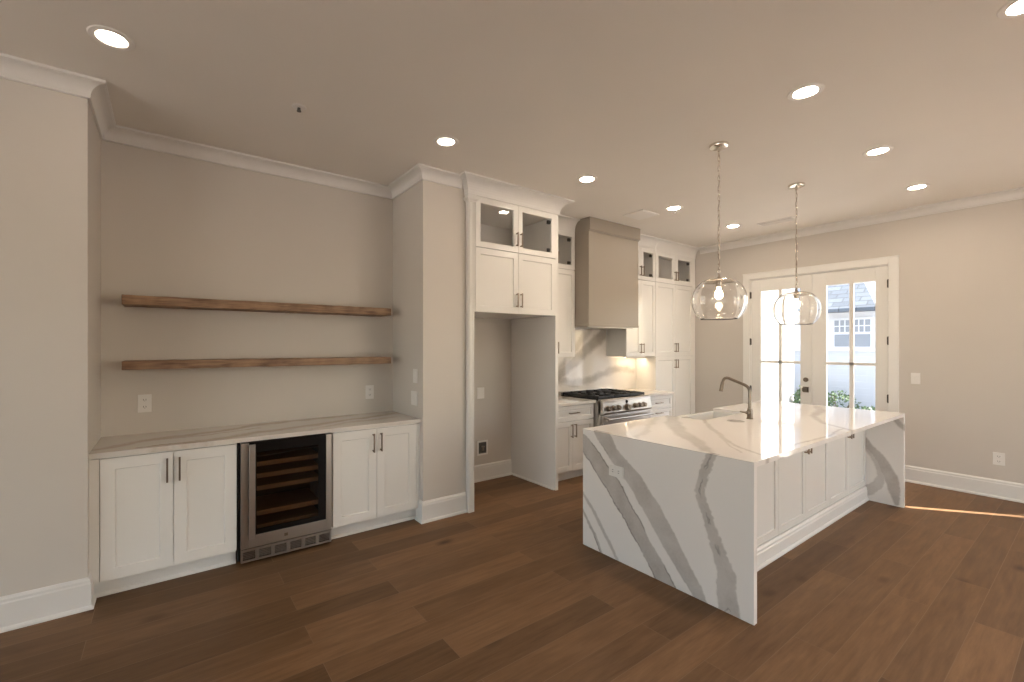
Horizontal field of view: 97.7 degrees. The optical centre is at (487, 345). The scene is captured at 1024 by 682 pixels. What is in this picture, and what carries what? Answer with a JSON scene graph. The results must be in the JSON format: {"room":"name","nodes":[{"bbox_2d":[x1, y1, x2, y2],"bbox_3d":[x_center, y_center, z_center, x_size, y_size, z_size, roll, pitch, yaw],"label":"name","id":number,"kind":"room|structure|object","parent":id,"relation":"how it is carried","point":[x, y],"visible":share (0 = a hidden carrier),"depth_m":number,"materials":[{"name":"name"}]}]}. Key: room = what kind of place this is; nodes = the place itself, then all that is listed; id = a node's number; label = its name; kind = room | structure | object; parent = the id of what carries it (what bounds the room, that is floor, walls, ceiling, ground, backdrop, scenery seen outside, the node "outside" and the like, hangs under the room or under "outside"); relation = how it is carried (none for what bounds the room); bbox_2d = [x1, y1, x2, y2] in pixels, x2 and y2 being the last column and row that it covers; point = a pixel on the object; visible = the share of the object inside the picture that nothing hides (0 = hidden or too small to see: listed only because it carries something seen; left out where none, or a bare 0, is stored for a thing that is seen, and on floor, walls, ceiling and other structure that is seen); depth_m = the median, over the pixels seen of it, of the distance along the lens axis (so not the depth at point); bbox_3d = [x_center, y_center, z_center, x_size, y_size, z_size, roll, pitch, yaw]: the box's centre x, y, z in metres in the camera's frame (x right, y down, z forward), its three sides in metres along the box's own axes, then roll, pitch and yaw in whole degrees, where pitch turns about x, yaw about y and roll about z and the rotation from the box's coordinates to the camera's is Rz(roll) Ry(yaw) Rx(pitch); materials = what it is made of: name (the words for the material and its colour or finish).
{"room":"kitchen","nodes":[
{"label":"kitchen","id":0,"kind":"room"},
{"bbox_2d":[0,78,634,596],"bbox_3d":[-1.957,-0.003,3.556,12.965,3.141,0.940,0,0,-36],"label":"wall","id":1,"kind":"structure","parent":0,"point":[87,221],"depth_m":3.50,"materials":[{"name":"beige paint"}]},
{"bbox_2d":[0,573,96,632],"bbox_3d":[-4.679,1.474,1.071,5.644,0.187,0.135,0,0,-36],"label":"baseboard","id":2,"kind":"structure","parent":1,"relation":"attached to","point":[39,605],"depth_m":2.55,"materials":[{"name":"white paint"}]},
{"bbox_2d":[138,394,151,412],"bbox_3d":[-2.565,0.429,3.342,0.083,0.132,0.010,0,0,-36],"label":"wall outlet","id":3,"kind":"object","parent":1,"relation":"attached to","point":[144,401],"visible":1,"depth_m":3.34,"materials":[{"name":"white plastic"}]},
{"bbox_2d":[0,53,461,198],"bbox_3d":[-3.765,-1.524,2.028,8.245,0.098,0.745,0,0,-36],"label":"trim","id":4,"kind":"structure","parent":1,"relation":"attached to","point":[13,68],"depth_m":3.42,"materials":[{"name":"white paint"}]},
{"bbox_2d":[122,294,390,316],"bbox_3d":[-1.786,-0.322,3.749,1.977,0.069,0.254,0,0,-36],"label":"floating shelf","id":5,"kind":"object","parent":1,"relation":"attached to","point":[127,300],"visible":1,"depth_m":3.53,"materials":[{"name":"brown wood"}]},
{"bbox_2d":[122,357,390,369],"bbox_3d":[-1.786,0.135,3.749,1.977,0.063,0.254,0,0,-36],"label":"floating shelf","id":6,"kind":"object","parent":1,"relation":"attached to","point":[263,362],"visible":1,"depth_m":3.52,"materials":[{"name":"brown wood"}]},
{"bbox_2d":[365,385,373,398],"bbox_3d":[-1.150,0.449,4.356,0.083,0.132,0.010,0,0,-36],"label":"wall outlet","id":7,"kind":"object","parent":1,"relation":"attached to","point":[369,389],"visible":1,"depth_m":4.35,"materials":[{"name":"white plastic"}]},
{"bbox_2d":[411,391,417,405],"bbox_3d":[-0.676,0.479,4.100,0.012,0.128,0.125,0,0,-36],"label":"light switch","id":8,"kind":"object","parent":1,"relation":"attached to","point":[414,395],"visible":1,"depth_m":4.09,"materials":[{"name":"white plastic"}]},
{"bbox_2d":[413,369,417,382],"bbox_3d":[-0.664,0.274,4.083,0.012,0.128,0.083,0,0,-36],"label":"light switch","id":9,"kind":"object","parent":1,"relation":"attached to","point":[415,371],"visible":1,"depth_m":4.07,"materials":[{"name":"white plastic"}]},
{"bbox_2d":[415,492,466,523],"bbox_3d":[-0.425,1.474,4.122,0.482,0.187,0.135,0,0,-36],"label":"baseboard","id":10,"kind":"structure","parent":1,"relation":"attached to","point":[431,510],"depth_m":4.06,"materials":[{"name":"white paint"}]},
{"bbox_2d":[477,387,483,398],"bbox_3d":[-0.081,0.547,5.199,0.100,0.130,0.006,0,0,-36],"label":"wall plate","id":11,"kind":"object","parent":1,"relation":"attached to","point":[480,391],"visible":1,"depth_m":5.19,"materials":[{"name":"white plastic"}]},
{"bbox_2d":[477,440,487,455],"bbox_3d":[-0.055,1.187,5.207,0.150,0.170,0.024,0,0,-36],"label":"wall outlet","id":12,"kind":"object","parent":1,"relation":"attached to","point":[482,446],"visible":1,"depth_m":5.21,"materials":[{"name":"white plastic"}]},
{"bbox_2d":[474,459,511,482],"bbox_3d":[-0.136,1.474,5.145,1.048,0.187,0.030,0,0,-36],"label":"baseboard","id":13,"kind":"structure","parent":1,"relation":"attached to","point":[492,470],"depth_m":5.28,"materials":[{"name":"white paint"}]},
{"bbox_2d":[558,214,579,356],"bbox_3d":[0.735,-0.718,5.516,0.700,1.711,0.441,0,0,-36],"label":"upper cabinet","id":14,"kind":"object","parent":1,"relation":"attached to","point":[566,225],"visible":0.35,"depth_m":5.55,"materials":[{"name":"white paint"}]},
{"bbox_2d":[558,329,635,391],"bbox_3d":[1.302,0.205,6.189,2.410,0.895,0.010,0,0,-36],"label":"backsplash","id":15,"kind":"structure","parent":1,"relation":"attached to","point":[590,368],"depth_m":6.32,"materials":[{"name":"stone"}]},
{"bbox_2d":[574,216,639,329],"bbox_3d":[1.475,-0.903,5.945,1.000,1.340,0.586,0,0,-36],"label":"range hood","id":16,"kind":"object","parent":1,"relation":"attached to","point":[606,252],"visible":0.74,"depth_m":5.63,"materials":[{"name":"beige paint"}]},
{"bbox_2d":[606,234,660,356],"bbox_3d":[2.126,-0.712,6.514,0.685,1.723,0.441,0,0,-36],"label":"upper cabinet","id":17,"kind":"object","parent":1,"relation":"attached to","point":[640,341],"visible":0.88,"depth_m":6.43,"materials":[{"name":"white paint"}]},
{"bbox_2d":[627,356,644,358],"bbox_3d":[2.176,0.167,6.626,0.420,0.034,0.059,0,0,-36],"label":"light","id":18,"kind":"object","parent":17,"relation":"attached to","point":[634,356],"visible":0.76,"depth_m":6.61,"materials":[{"name":"white plastic"}]},
{"bbox_2d":[0,0,1023,246],"bbox_3d":[0.355,-1.649,0.316,13.345,0.150,8.900,0,0,-36],"label":"ceiling","id":19,"kind":"structure","parent":0,"point":[634,96],"depth_m":2.76,"materials":[{"name":"paint"}]},
{"bbox_2d":[86,25,135,50],"bbox_3d":[-1.921,-1.570,2.283,0.194,0.007,0.194,0,0,-36],"label":"recessed light","id":20,"kind":"object","parent":19,"relation":"in","point":[110,37],"visible":1,"depth_m":2.27,"materials":[{"name":"white plastic"}]},
{"bbox_2d":[291,103,306,112],"bbox_3d":[-1.242,-1.558,2.940,0.092,0.029,0.092,0,0,-36],"label":"sprinkler","id":21,"kind":"object","parent":19,"relation":"attached to","point":[299,107],"visible":1,"depth_m":2.93,"materials":[{"name":"white plastic"}]},
{"bbox_2d":[433,136,458,146],"bbox_3d":[-0.320,-1.570,3.437,0.194,0.007,0.194,0,0,-36],"label":"recessed light","id":22,"kind":"object","parent":19,"relation":"in","point":[442,141],"visible":1,"depth_m":3.43,"materials":[{"name":"white plastic"}]},
{"bbox_2d":[577,175,596,182],"bbox_3d":[0.935,-1.570,4.208,0.194,0.007,0.194,0,0,-36],"label":"recessed light","id":23,"kind":"object","parent":19,"relation":"in","point":[586,178],"visible":1,"depth_m":4.20,"materials":[{"name":"white plastic"}]},
{"bbox_2d":[623,209,658,219],"bbox_3d":[1.832,-1.566,5.338,0.320,0.014,0.280,0,0,-36],"label":"ceiling plate","id":24,"kind":"object","parent":19,"relation":"attached to","point":[640,214],"visible":1,"depth_m":5.30,"materials":[{"name":"white plastic"}]},
{"bbox_2d":[665,205,682,210],"bbox_3d":[2.124,-1.570,5.093,0.194,0.007,0.194,0,0,-36],"label":"recessed light","id":25,"kind":"object","parent":19,"relation":"in","point":[675,207],"visible":1,"depth_m":5.09,"materials":[{"name":"white plastic"}]},
{"bbox_2d":[691,141,747,319],"bbox_3d":[1.808,-0.891,3.494,0.392,1.363,0.392,0,0,-36],"label":"pendant light","id":26,"kind":"object","parent":19,"relation":"hanging from","point":[718,298],"visible":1,"depth_m":3.36,"materials":[{"name":"clear glass"}]},
{"bbox_2d":[725,224,740,227],"bbox_3d":[3.216,-1.570,5.856,0.194,0.007,0.194,0,0,-36],"label":"recessed light","id":27,"kind":"object","parent":19,"relation":"in","point":[731,225],"visible":1,"depth_m":5.86,"materials":[{"name":"white plastic"}]},
{"bbox_2d":[757,216,796,225],"bbox_3d":[3.650,-1.565,5.634,0.180,0.016,0.400,0,0,-36],"label":"ceiling vent","id":28,"kind":"object","parent":19,"relation":"in","point":[791,218],"visible":0.96,"depth_m":5.60,"materials":[{"name":"white plastic"}]},
{"bbox_2d":[773,182,820,324],"bbox_3d":[3.010,-0.891,4.356,0.392,1.363,0.392,0,0,-36],"label":"pendant light","id":29,"kind":"object","parent":19,"relation":"hanging from","point":[796,307],"visible":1,"depth_m":4.24,"materials":[{"name":"clear glass"}]},
{"bbox_2d":[787,83,824,100],"bbox_3d":[1.967,-1.570,2.765,0.194,0.007,0.194,0,0,-36],"label":"recessed light","id":30,"kind":"object","parent":19,"relation":"in","point":[806,91],"visible":1,"depth_m":2.76,"materials":[{"name":"white plastic"}]},
{"bbox_2d":[862,146,893,155],"bbox_3d":[3.148,-1.570,3.604,0.194,0.007,0.194,0,0,-36],"label":"recessed light","id":31,"kind":"object","parent":19,"relation":"in","point":[880,150],"visible":1,"depth_m":3.59,"materials":[{"name":"white plastic"}]},
{"bbox_2d":[904,183,930,190],"bbox_3d":[4.247,-1.570,4.420,0.194,0.007,0.194,0,0,-36],"label":"recessed light","id":32,"kind":"object","parent":19,"relation":"in","point":[918,186],"visible":1,"depth_m":4.42,"materials":[{"name":"white plastic"}]},
{"bbox_2d":[996,0,1023,18],"bbox_3d":[2.480,-1.570,2.050,0.194,0.007,0.194,0,0,-36],"label":"recessed light","id":33,"kind":"object","parent":19,"relation":"in","point":[1014,8],"visible":1,"depth_m":2.09,"materials":[{"name":"white plastic"}]},
{"bbox_2d":[0,475,1023,681],"bbox_3d":[0.355,1.627,0.316,13.345,0.120,8.900,0,0,-36],"label":"floor","id":34,"kind":"structure","parent":0,"point":[508,589],"depth_m":2.62,"materials":[{"name":"brown wood"}]},
{"bbox_2d":[89,443,236,597],"bbox_3d":[-2.263,1.127,3.170,0.788,0.881,0.640,0,0,-36],"label":"base cabinet","id":35,"kind":"object","parent":34,"relation":"on","point":[155,517],"visible":0.99,"depth_m":2.92,"materials":[{"name":"white paint"}]},
{"bbox_2d":[89,411,420,458],"bbox_3d":[-1.683,0.669,3.598,2.230,0.031,0.619,0,0,-36],"label":"countertop","id":36,"kind":"structure","parent":35,"relation":"on","point":[111,446],"depth_m":3.34,"materials":[{"name":"stone"}]},
{"bbox_2d":[236,433,331,563],"bbox_3d":[-1.650,1.120,3.563,0.650,0.854,0.626,0,0,-36],"label":"wine cooler","id":37,"kind":"object","parent":34,"relation":"on","point":[284,485],"visible":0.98,"depth_m":3.44,"materials":[{"name":"silver metal"}]},
{"bbox_2d":[240,529,330,563],"bbox_3d":[-1.503,1.501,3.366,0.632,0.092,0.026,0,0,-36],"label":"grille","id":38,"kind":"object","parent":37,"relation":"attached to","point":[296,542],"depth_m":3.34,"materials":[{"name":"silver metal"}]},
{"bbox_2d":[331,423,419,539],"bbox_3d":[-1.085,1.127,4.014,0.776,0.881,0.640,0,0,-36],"label":"base cabinet","id":39,"kind":"object","parent":34,"relation":"on","point":[376,471],"visible":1,"depth_m":3.77,"materials":[{"name":"white paint"}]},
{"bbox_2d":[459,171,574,512],"bbox_3d":[0.107,-0.003,4.787,1.413,3.141,0.893,0,0,-36],"label":"tall cabinet","id":40,"kind":"object","parent":34,"relation":"on","point":[512,229],"visible":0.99,"depth_m":4.77,"materials":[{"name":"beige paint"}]},
{"bbox_2d":[558,403,593,480],"bbox_3d":[0.818,1.126,5.433,0.742,0.882,0.650,0,0,-36],"label":"base cabinet","id":41,"kind":"object","parent":34,"relation":"on","point":[572,419],"visible":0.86,"depth_m":5.21,"materials":[{"name":"white paint"}]},
{"bbox_2d":[558,395,595,406],"bbox_3d":[0.816,0.669,5.437,0.745,0.031,0.644,0,0,-36],"label":"countertop","id":42,"kind":"structure","parent":41,"relation":"on","point":[562,400],"depth_m":5.35,"materials":[{"name":"stone"}]},
{"bbox_2d":[558,388,653,426],"bbox_3d":[1.559,1.085,5.864,0.950,0.965,0.813,0,0,-36],"label":"gas range","id":43,"kind":"object","parent":34,"relation":"on","point":[612,406],"visible":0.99,"depth_m":5.60,"materials":[{"name":"silver metal"}]},
{"bbox_2d":[561,394,642,400],"bbox_3d":[1.520,0.655,5.918,0.940,0.015,0.676,0,0,-36],"label":"cooktop","id":44,"kind":"object","parent":43,"relation":"in","point":[614,396],"depth_m":5.61,"materials":[{"name":"black metal"}]},
{"bbox_2d":[650,394,671,417],"bbox_3d":[2.188,1.126,6.415,0.698,0.882,0.650,0,0,-36],"label":"base cabinet","id":45,"kind":"object","parent":34,"relation":"on","point":[661,405],"visible":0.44,"depth_m":6.23,"materials":[{"name":"white paint"}]},
{"bbox_2d":[623,388,673,396],"bbox_3d":[2.185,0.669,6.419,0.702,0.031,0.644,0,0,-36],"label":"countertop","id":46,"kind":"structure","parent":45,"relation":"on","point":[650,393],"depth_m":6.31,"materials":[{"name":"stone"}]},
{"bbox_2d":[636,239,698,415],"bbox_3d":[2.852,-0.003,7.035,1.092,3.141,0.441,0,0,-36],"label":"pantry cabinet","id":47,"kind":"object","parent":34,"relation":"on","point":[672,367],"visible":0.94,"depth_m":6.89,"materials":[{"name":"white paint"}]},
{"bbox_2d":[757,460,781,570],"bbox_3d":[1.513,1.126,3.422,1.026,0.882,0.962,0,0,-36],"label":"base cabinet","id":48,"kind":"object","parent":34,"relation":"on","point":[768,540],"visible":0.05,"depth_m":3.26,"materials":[{"name":"white paint"}]},
{"bbox_2d":[583,400,904,624],"bbox_3d":[2.405,1.110,3.939,3.155,0.914,1.268,0,0,-36],"label":"countertop","id":49,"kind":"structure","parent":48,"relation":"on","point":[682,514],"depth_m":3.09,"materials":[{"name":"stone"}]},
{"bbox_2d":[609,464,623,478],"bbox_3d":[0.939,0.917,3.268,0.010,0.083,0.130,0,0,-36],"label":"island outlet","id":50,"kind":"object","parent":49,"relation":"attached to","point":[616,471],"visible":1,"depth_m":3.26,"materials":[{"name":"white plastic"}]},
{"bbox_2d":[676,411,734,419],"bbox_3d":[2.127,0.804,4.314,0.849,0.246,0.375,0,0,-36],"label":"farmhouse sink","id":51,"kind":"object","parent":49,"relation":"in","point":[709,414],"visible":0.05,"depth_m":4.57,"materials":[{"name":"white ceramic"}]},
{"bbox_2d":[713,411,734,417],"bbox_3d":[2.127,0.796,4.314,0.849,0.222,0.375,0,0,-36],"label":"basin","id":52,"kind":"object","parent":51,"relation":"in","point":[715,414],"depth_m":4.62,"materials":[{"name":"white ceramic"}]},
{"bbox_2d":[719,376,752,418],"bbox_3d":[2.228,0.469,4.071,0.179,0.370,0.303,0,0,-36],"label":"faucet","id":53,"kind":"object","parent":49,"relation":"on","point":[749,412],"visible":1,"depth_m":4.00,"materials":[{"name":"silver metal"}]},
{"bbox_2d":[778,442,831,555],"bbox_3d":[2.487,1.126,3.826,1.027,0.882,0.482,0,0,-36],"label":"base cabinet","id":54,"kind":"object","parent":34,"relation":"on","point":[803,477],"visible":0.46,"depth_m":3.63,"materials":[{"name":"white paint"}]},
{"bbox_2d":[828,430,868,523],"bbox_3d":[3.322,1.126,4.424,1.025,0.882,0.482,0,0,-36],"label":"base cabinet","id":55,"kind":"object","parent":34,"relation":"on","point":[847,455],"visible":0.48,"depth_m":4.23,"materials":[{"name":"white paint"}]},
{"bbox_2d":[695,199,1023,483],"bbox_3d":[5.703,-0.003,4.153,0.180,3.141,8.900,0,0,-36],"label":"wall","id":56,"kind":"structure","parent":0,"point":[961,272],"depth_m":4.93,"materials":[{"name":"beige paint"}]},
{"bbox_2d":[750,274,811,404],"bbox_3d":[4.082,0.300,6.259,0.110,2.515,0.778,0,0,-36],"label":"door","id":57,"kind":"structure","parent":56,"relation":"in","point":[804,281],"depth_m":6.27,"materials":[{"name":"white paint"}]},
{"bbox_2d":[743,255,899,412],"bbox_3d":[4.375,0.252,5.983,0.206,2.630,1.747,0,0,-36],"label":"trim","id":58,"kind":"structure","parent":56,"relation":"attached to","point":[892,262],"depth_m":5.42,"materials":[{"name":"white paint"}]},
{"bbox_2d":[812,266,888,411],"bbox_3d":[4.557,0.300,5.632,0.069,2.515,0.787,0,0,-36],"label":"door","id":59,"kind":"structure","parent":56,"relation":"in","point":[820,281],"depth_m":5.62,"materials":[{"name":"white paint"}]},
{"bbox_2d":[698,187,1023,253],"bbox_3d":[5.728,-1.524,3.887,0.090,0.098,8.040,0,0,-36],"label":"trim","id":60,"kind":"structure","parent":56,"relation":"attached to","point":[1016,193],"depth_m":5.33,"materials":[{"name":"white paint"}]},
{"bbox_2d":[911,373,919,383],"bbox_3d":[4.897,0.372,5.113,0.012,0.128,0.080,0,0,-36],"label":"light switch","id":61,"kind":"object","parent":56,"relation":"attached to","point":[915,377],"visible":1,"depth_m":5.11,"materials":[{"name":"white plastic"}]},
{"bbox_2d":[905,465,1023,502],"bbox_3d":[5.267,1.474,4.580,0.030,0.187,1.573,0,0,-36],"label":"baseboard","id":62,"kind":"structure","parent":56,"relation":"attached to","point":[1000,489],"depth_m":4.78,"materials":[{"name":"white paint"}]},
{"bbox_2d":[993,452,1004,465],"bbox_3d":[5.265,1.163,4.601,0.010,0.128,0.083,0,0,-36],"label":"wall outlet","id":63,"kind":"object","parent":56,"relation":"attached to","point":[998,458],"visible":1,"depth_m":4.60,"materials":[{"name":"white plastic"}]},
{"label":"outside","id":64,"kind":"structure","parent":0,"visible":0},
{"bbox_3d":[16.239,1.707,17.803,32.855,0.120,70.000,0,0,-36],"label":"ground","id":65,"kind":"structure","parent":64,"visible":0},
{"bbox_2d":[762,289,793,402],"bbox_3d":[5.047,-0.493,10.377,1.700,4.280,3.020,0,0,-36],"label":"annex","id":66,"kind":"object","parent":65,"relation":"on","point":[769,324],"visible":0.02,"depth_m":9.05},
{"bbox_2d":[792,385,799,403],"bbox_3d":[6.650,1.200,9.420,0.429,0.897,0.397,0,0,-36],"label":"shrub","id":67,"kind":"object","parent":65,"relation":"on","point":[797,396],"visible":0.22,"depth_m":9.43,"materials":[{"name":"green plant"}]},
{"bbox_2d":[794,348,874,408],"bbox_3d":[8.283,0.842,8.526,0.280,1.610,8.200,0,0,-36],"label":"wall","id":68,"kind":"structure","parent":65,"relation":"on","point":[838,375],"depth_m":9.36,"materials":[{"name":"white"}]},
{"bbox_2d":[794,281,874,347],"bbox_3d":[8.829,-0.893,16.857,6.800,5.080,10.900,0,0,-36],"label":"neighbor house","id":69,"kind":"structure","parent":65,"relation":"on","point":[864,293],"depth_m":11.29,"materials":[{"name":"white paint"}]},
{"bbox_2d":[828,390,860,408],"bbox_3d":[7.073,1.278,9.002,0.729,0.774,0.767,0,0,-36],"label":"shrub","id":70,"kind":"object","parent":65,"relation":"on","point":[842,395],"visible":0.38,"depth_m":8.96,"materials":[{"name":"green plant"}]},
{"bbox_2d":[861,406,874,409],"bbox_3d":[6.878,1.363,8.095,0.571,0.602,0.557,0,0,8],"label":"shrub","id":71,"kind":"object","parent":65,"relation":"on","point":[862,407],"visible":0.02,"depth_m":8.08,"materials":[{"name":"green plant"}]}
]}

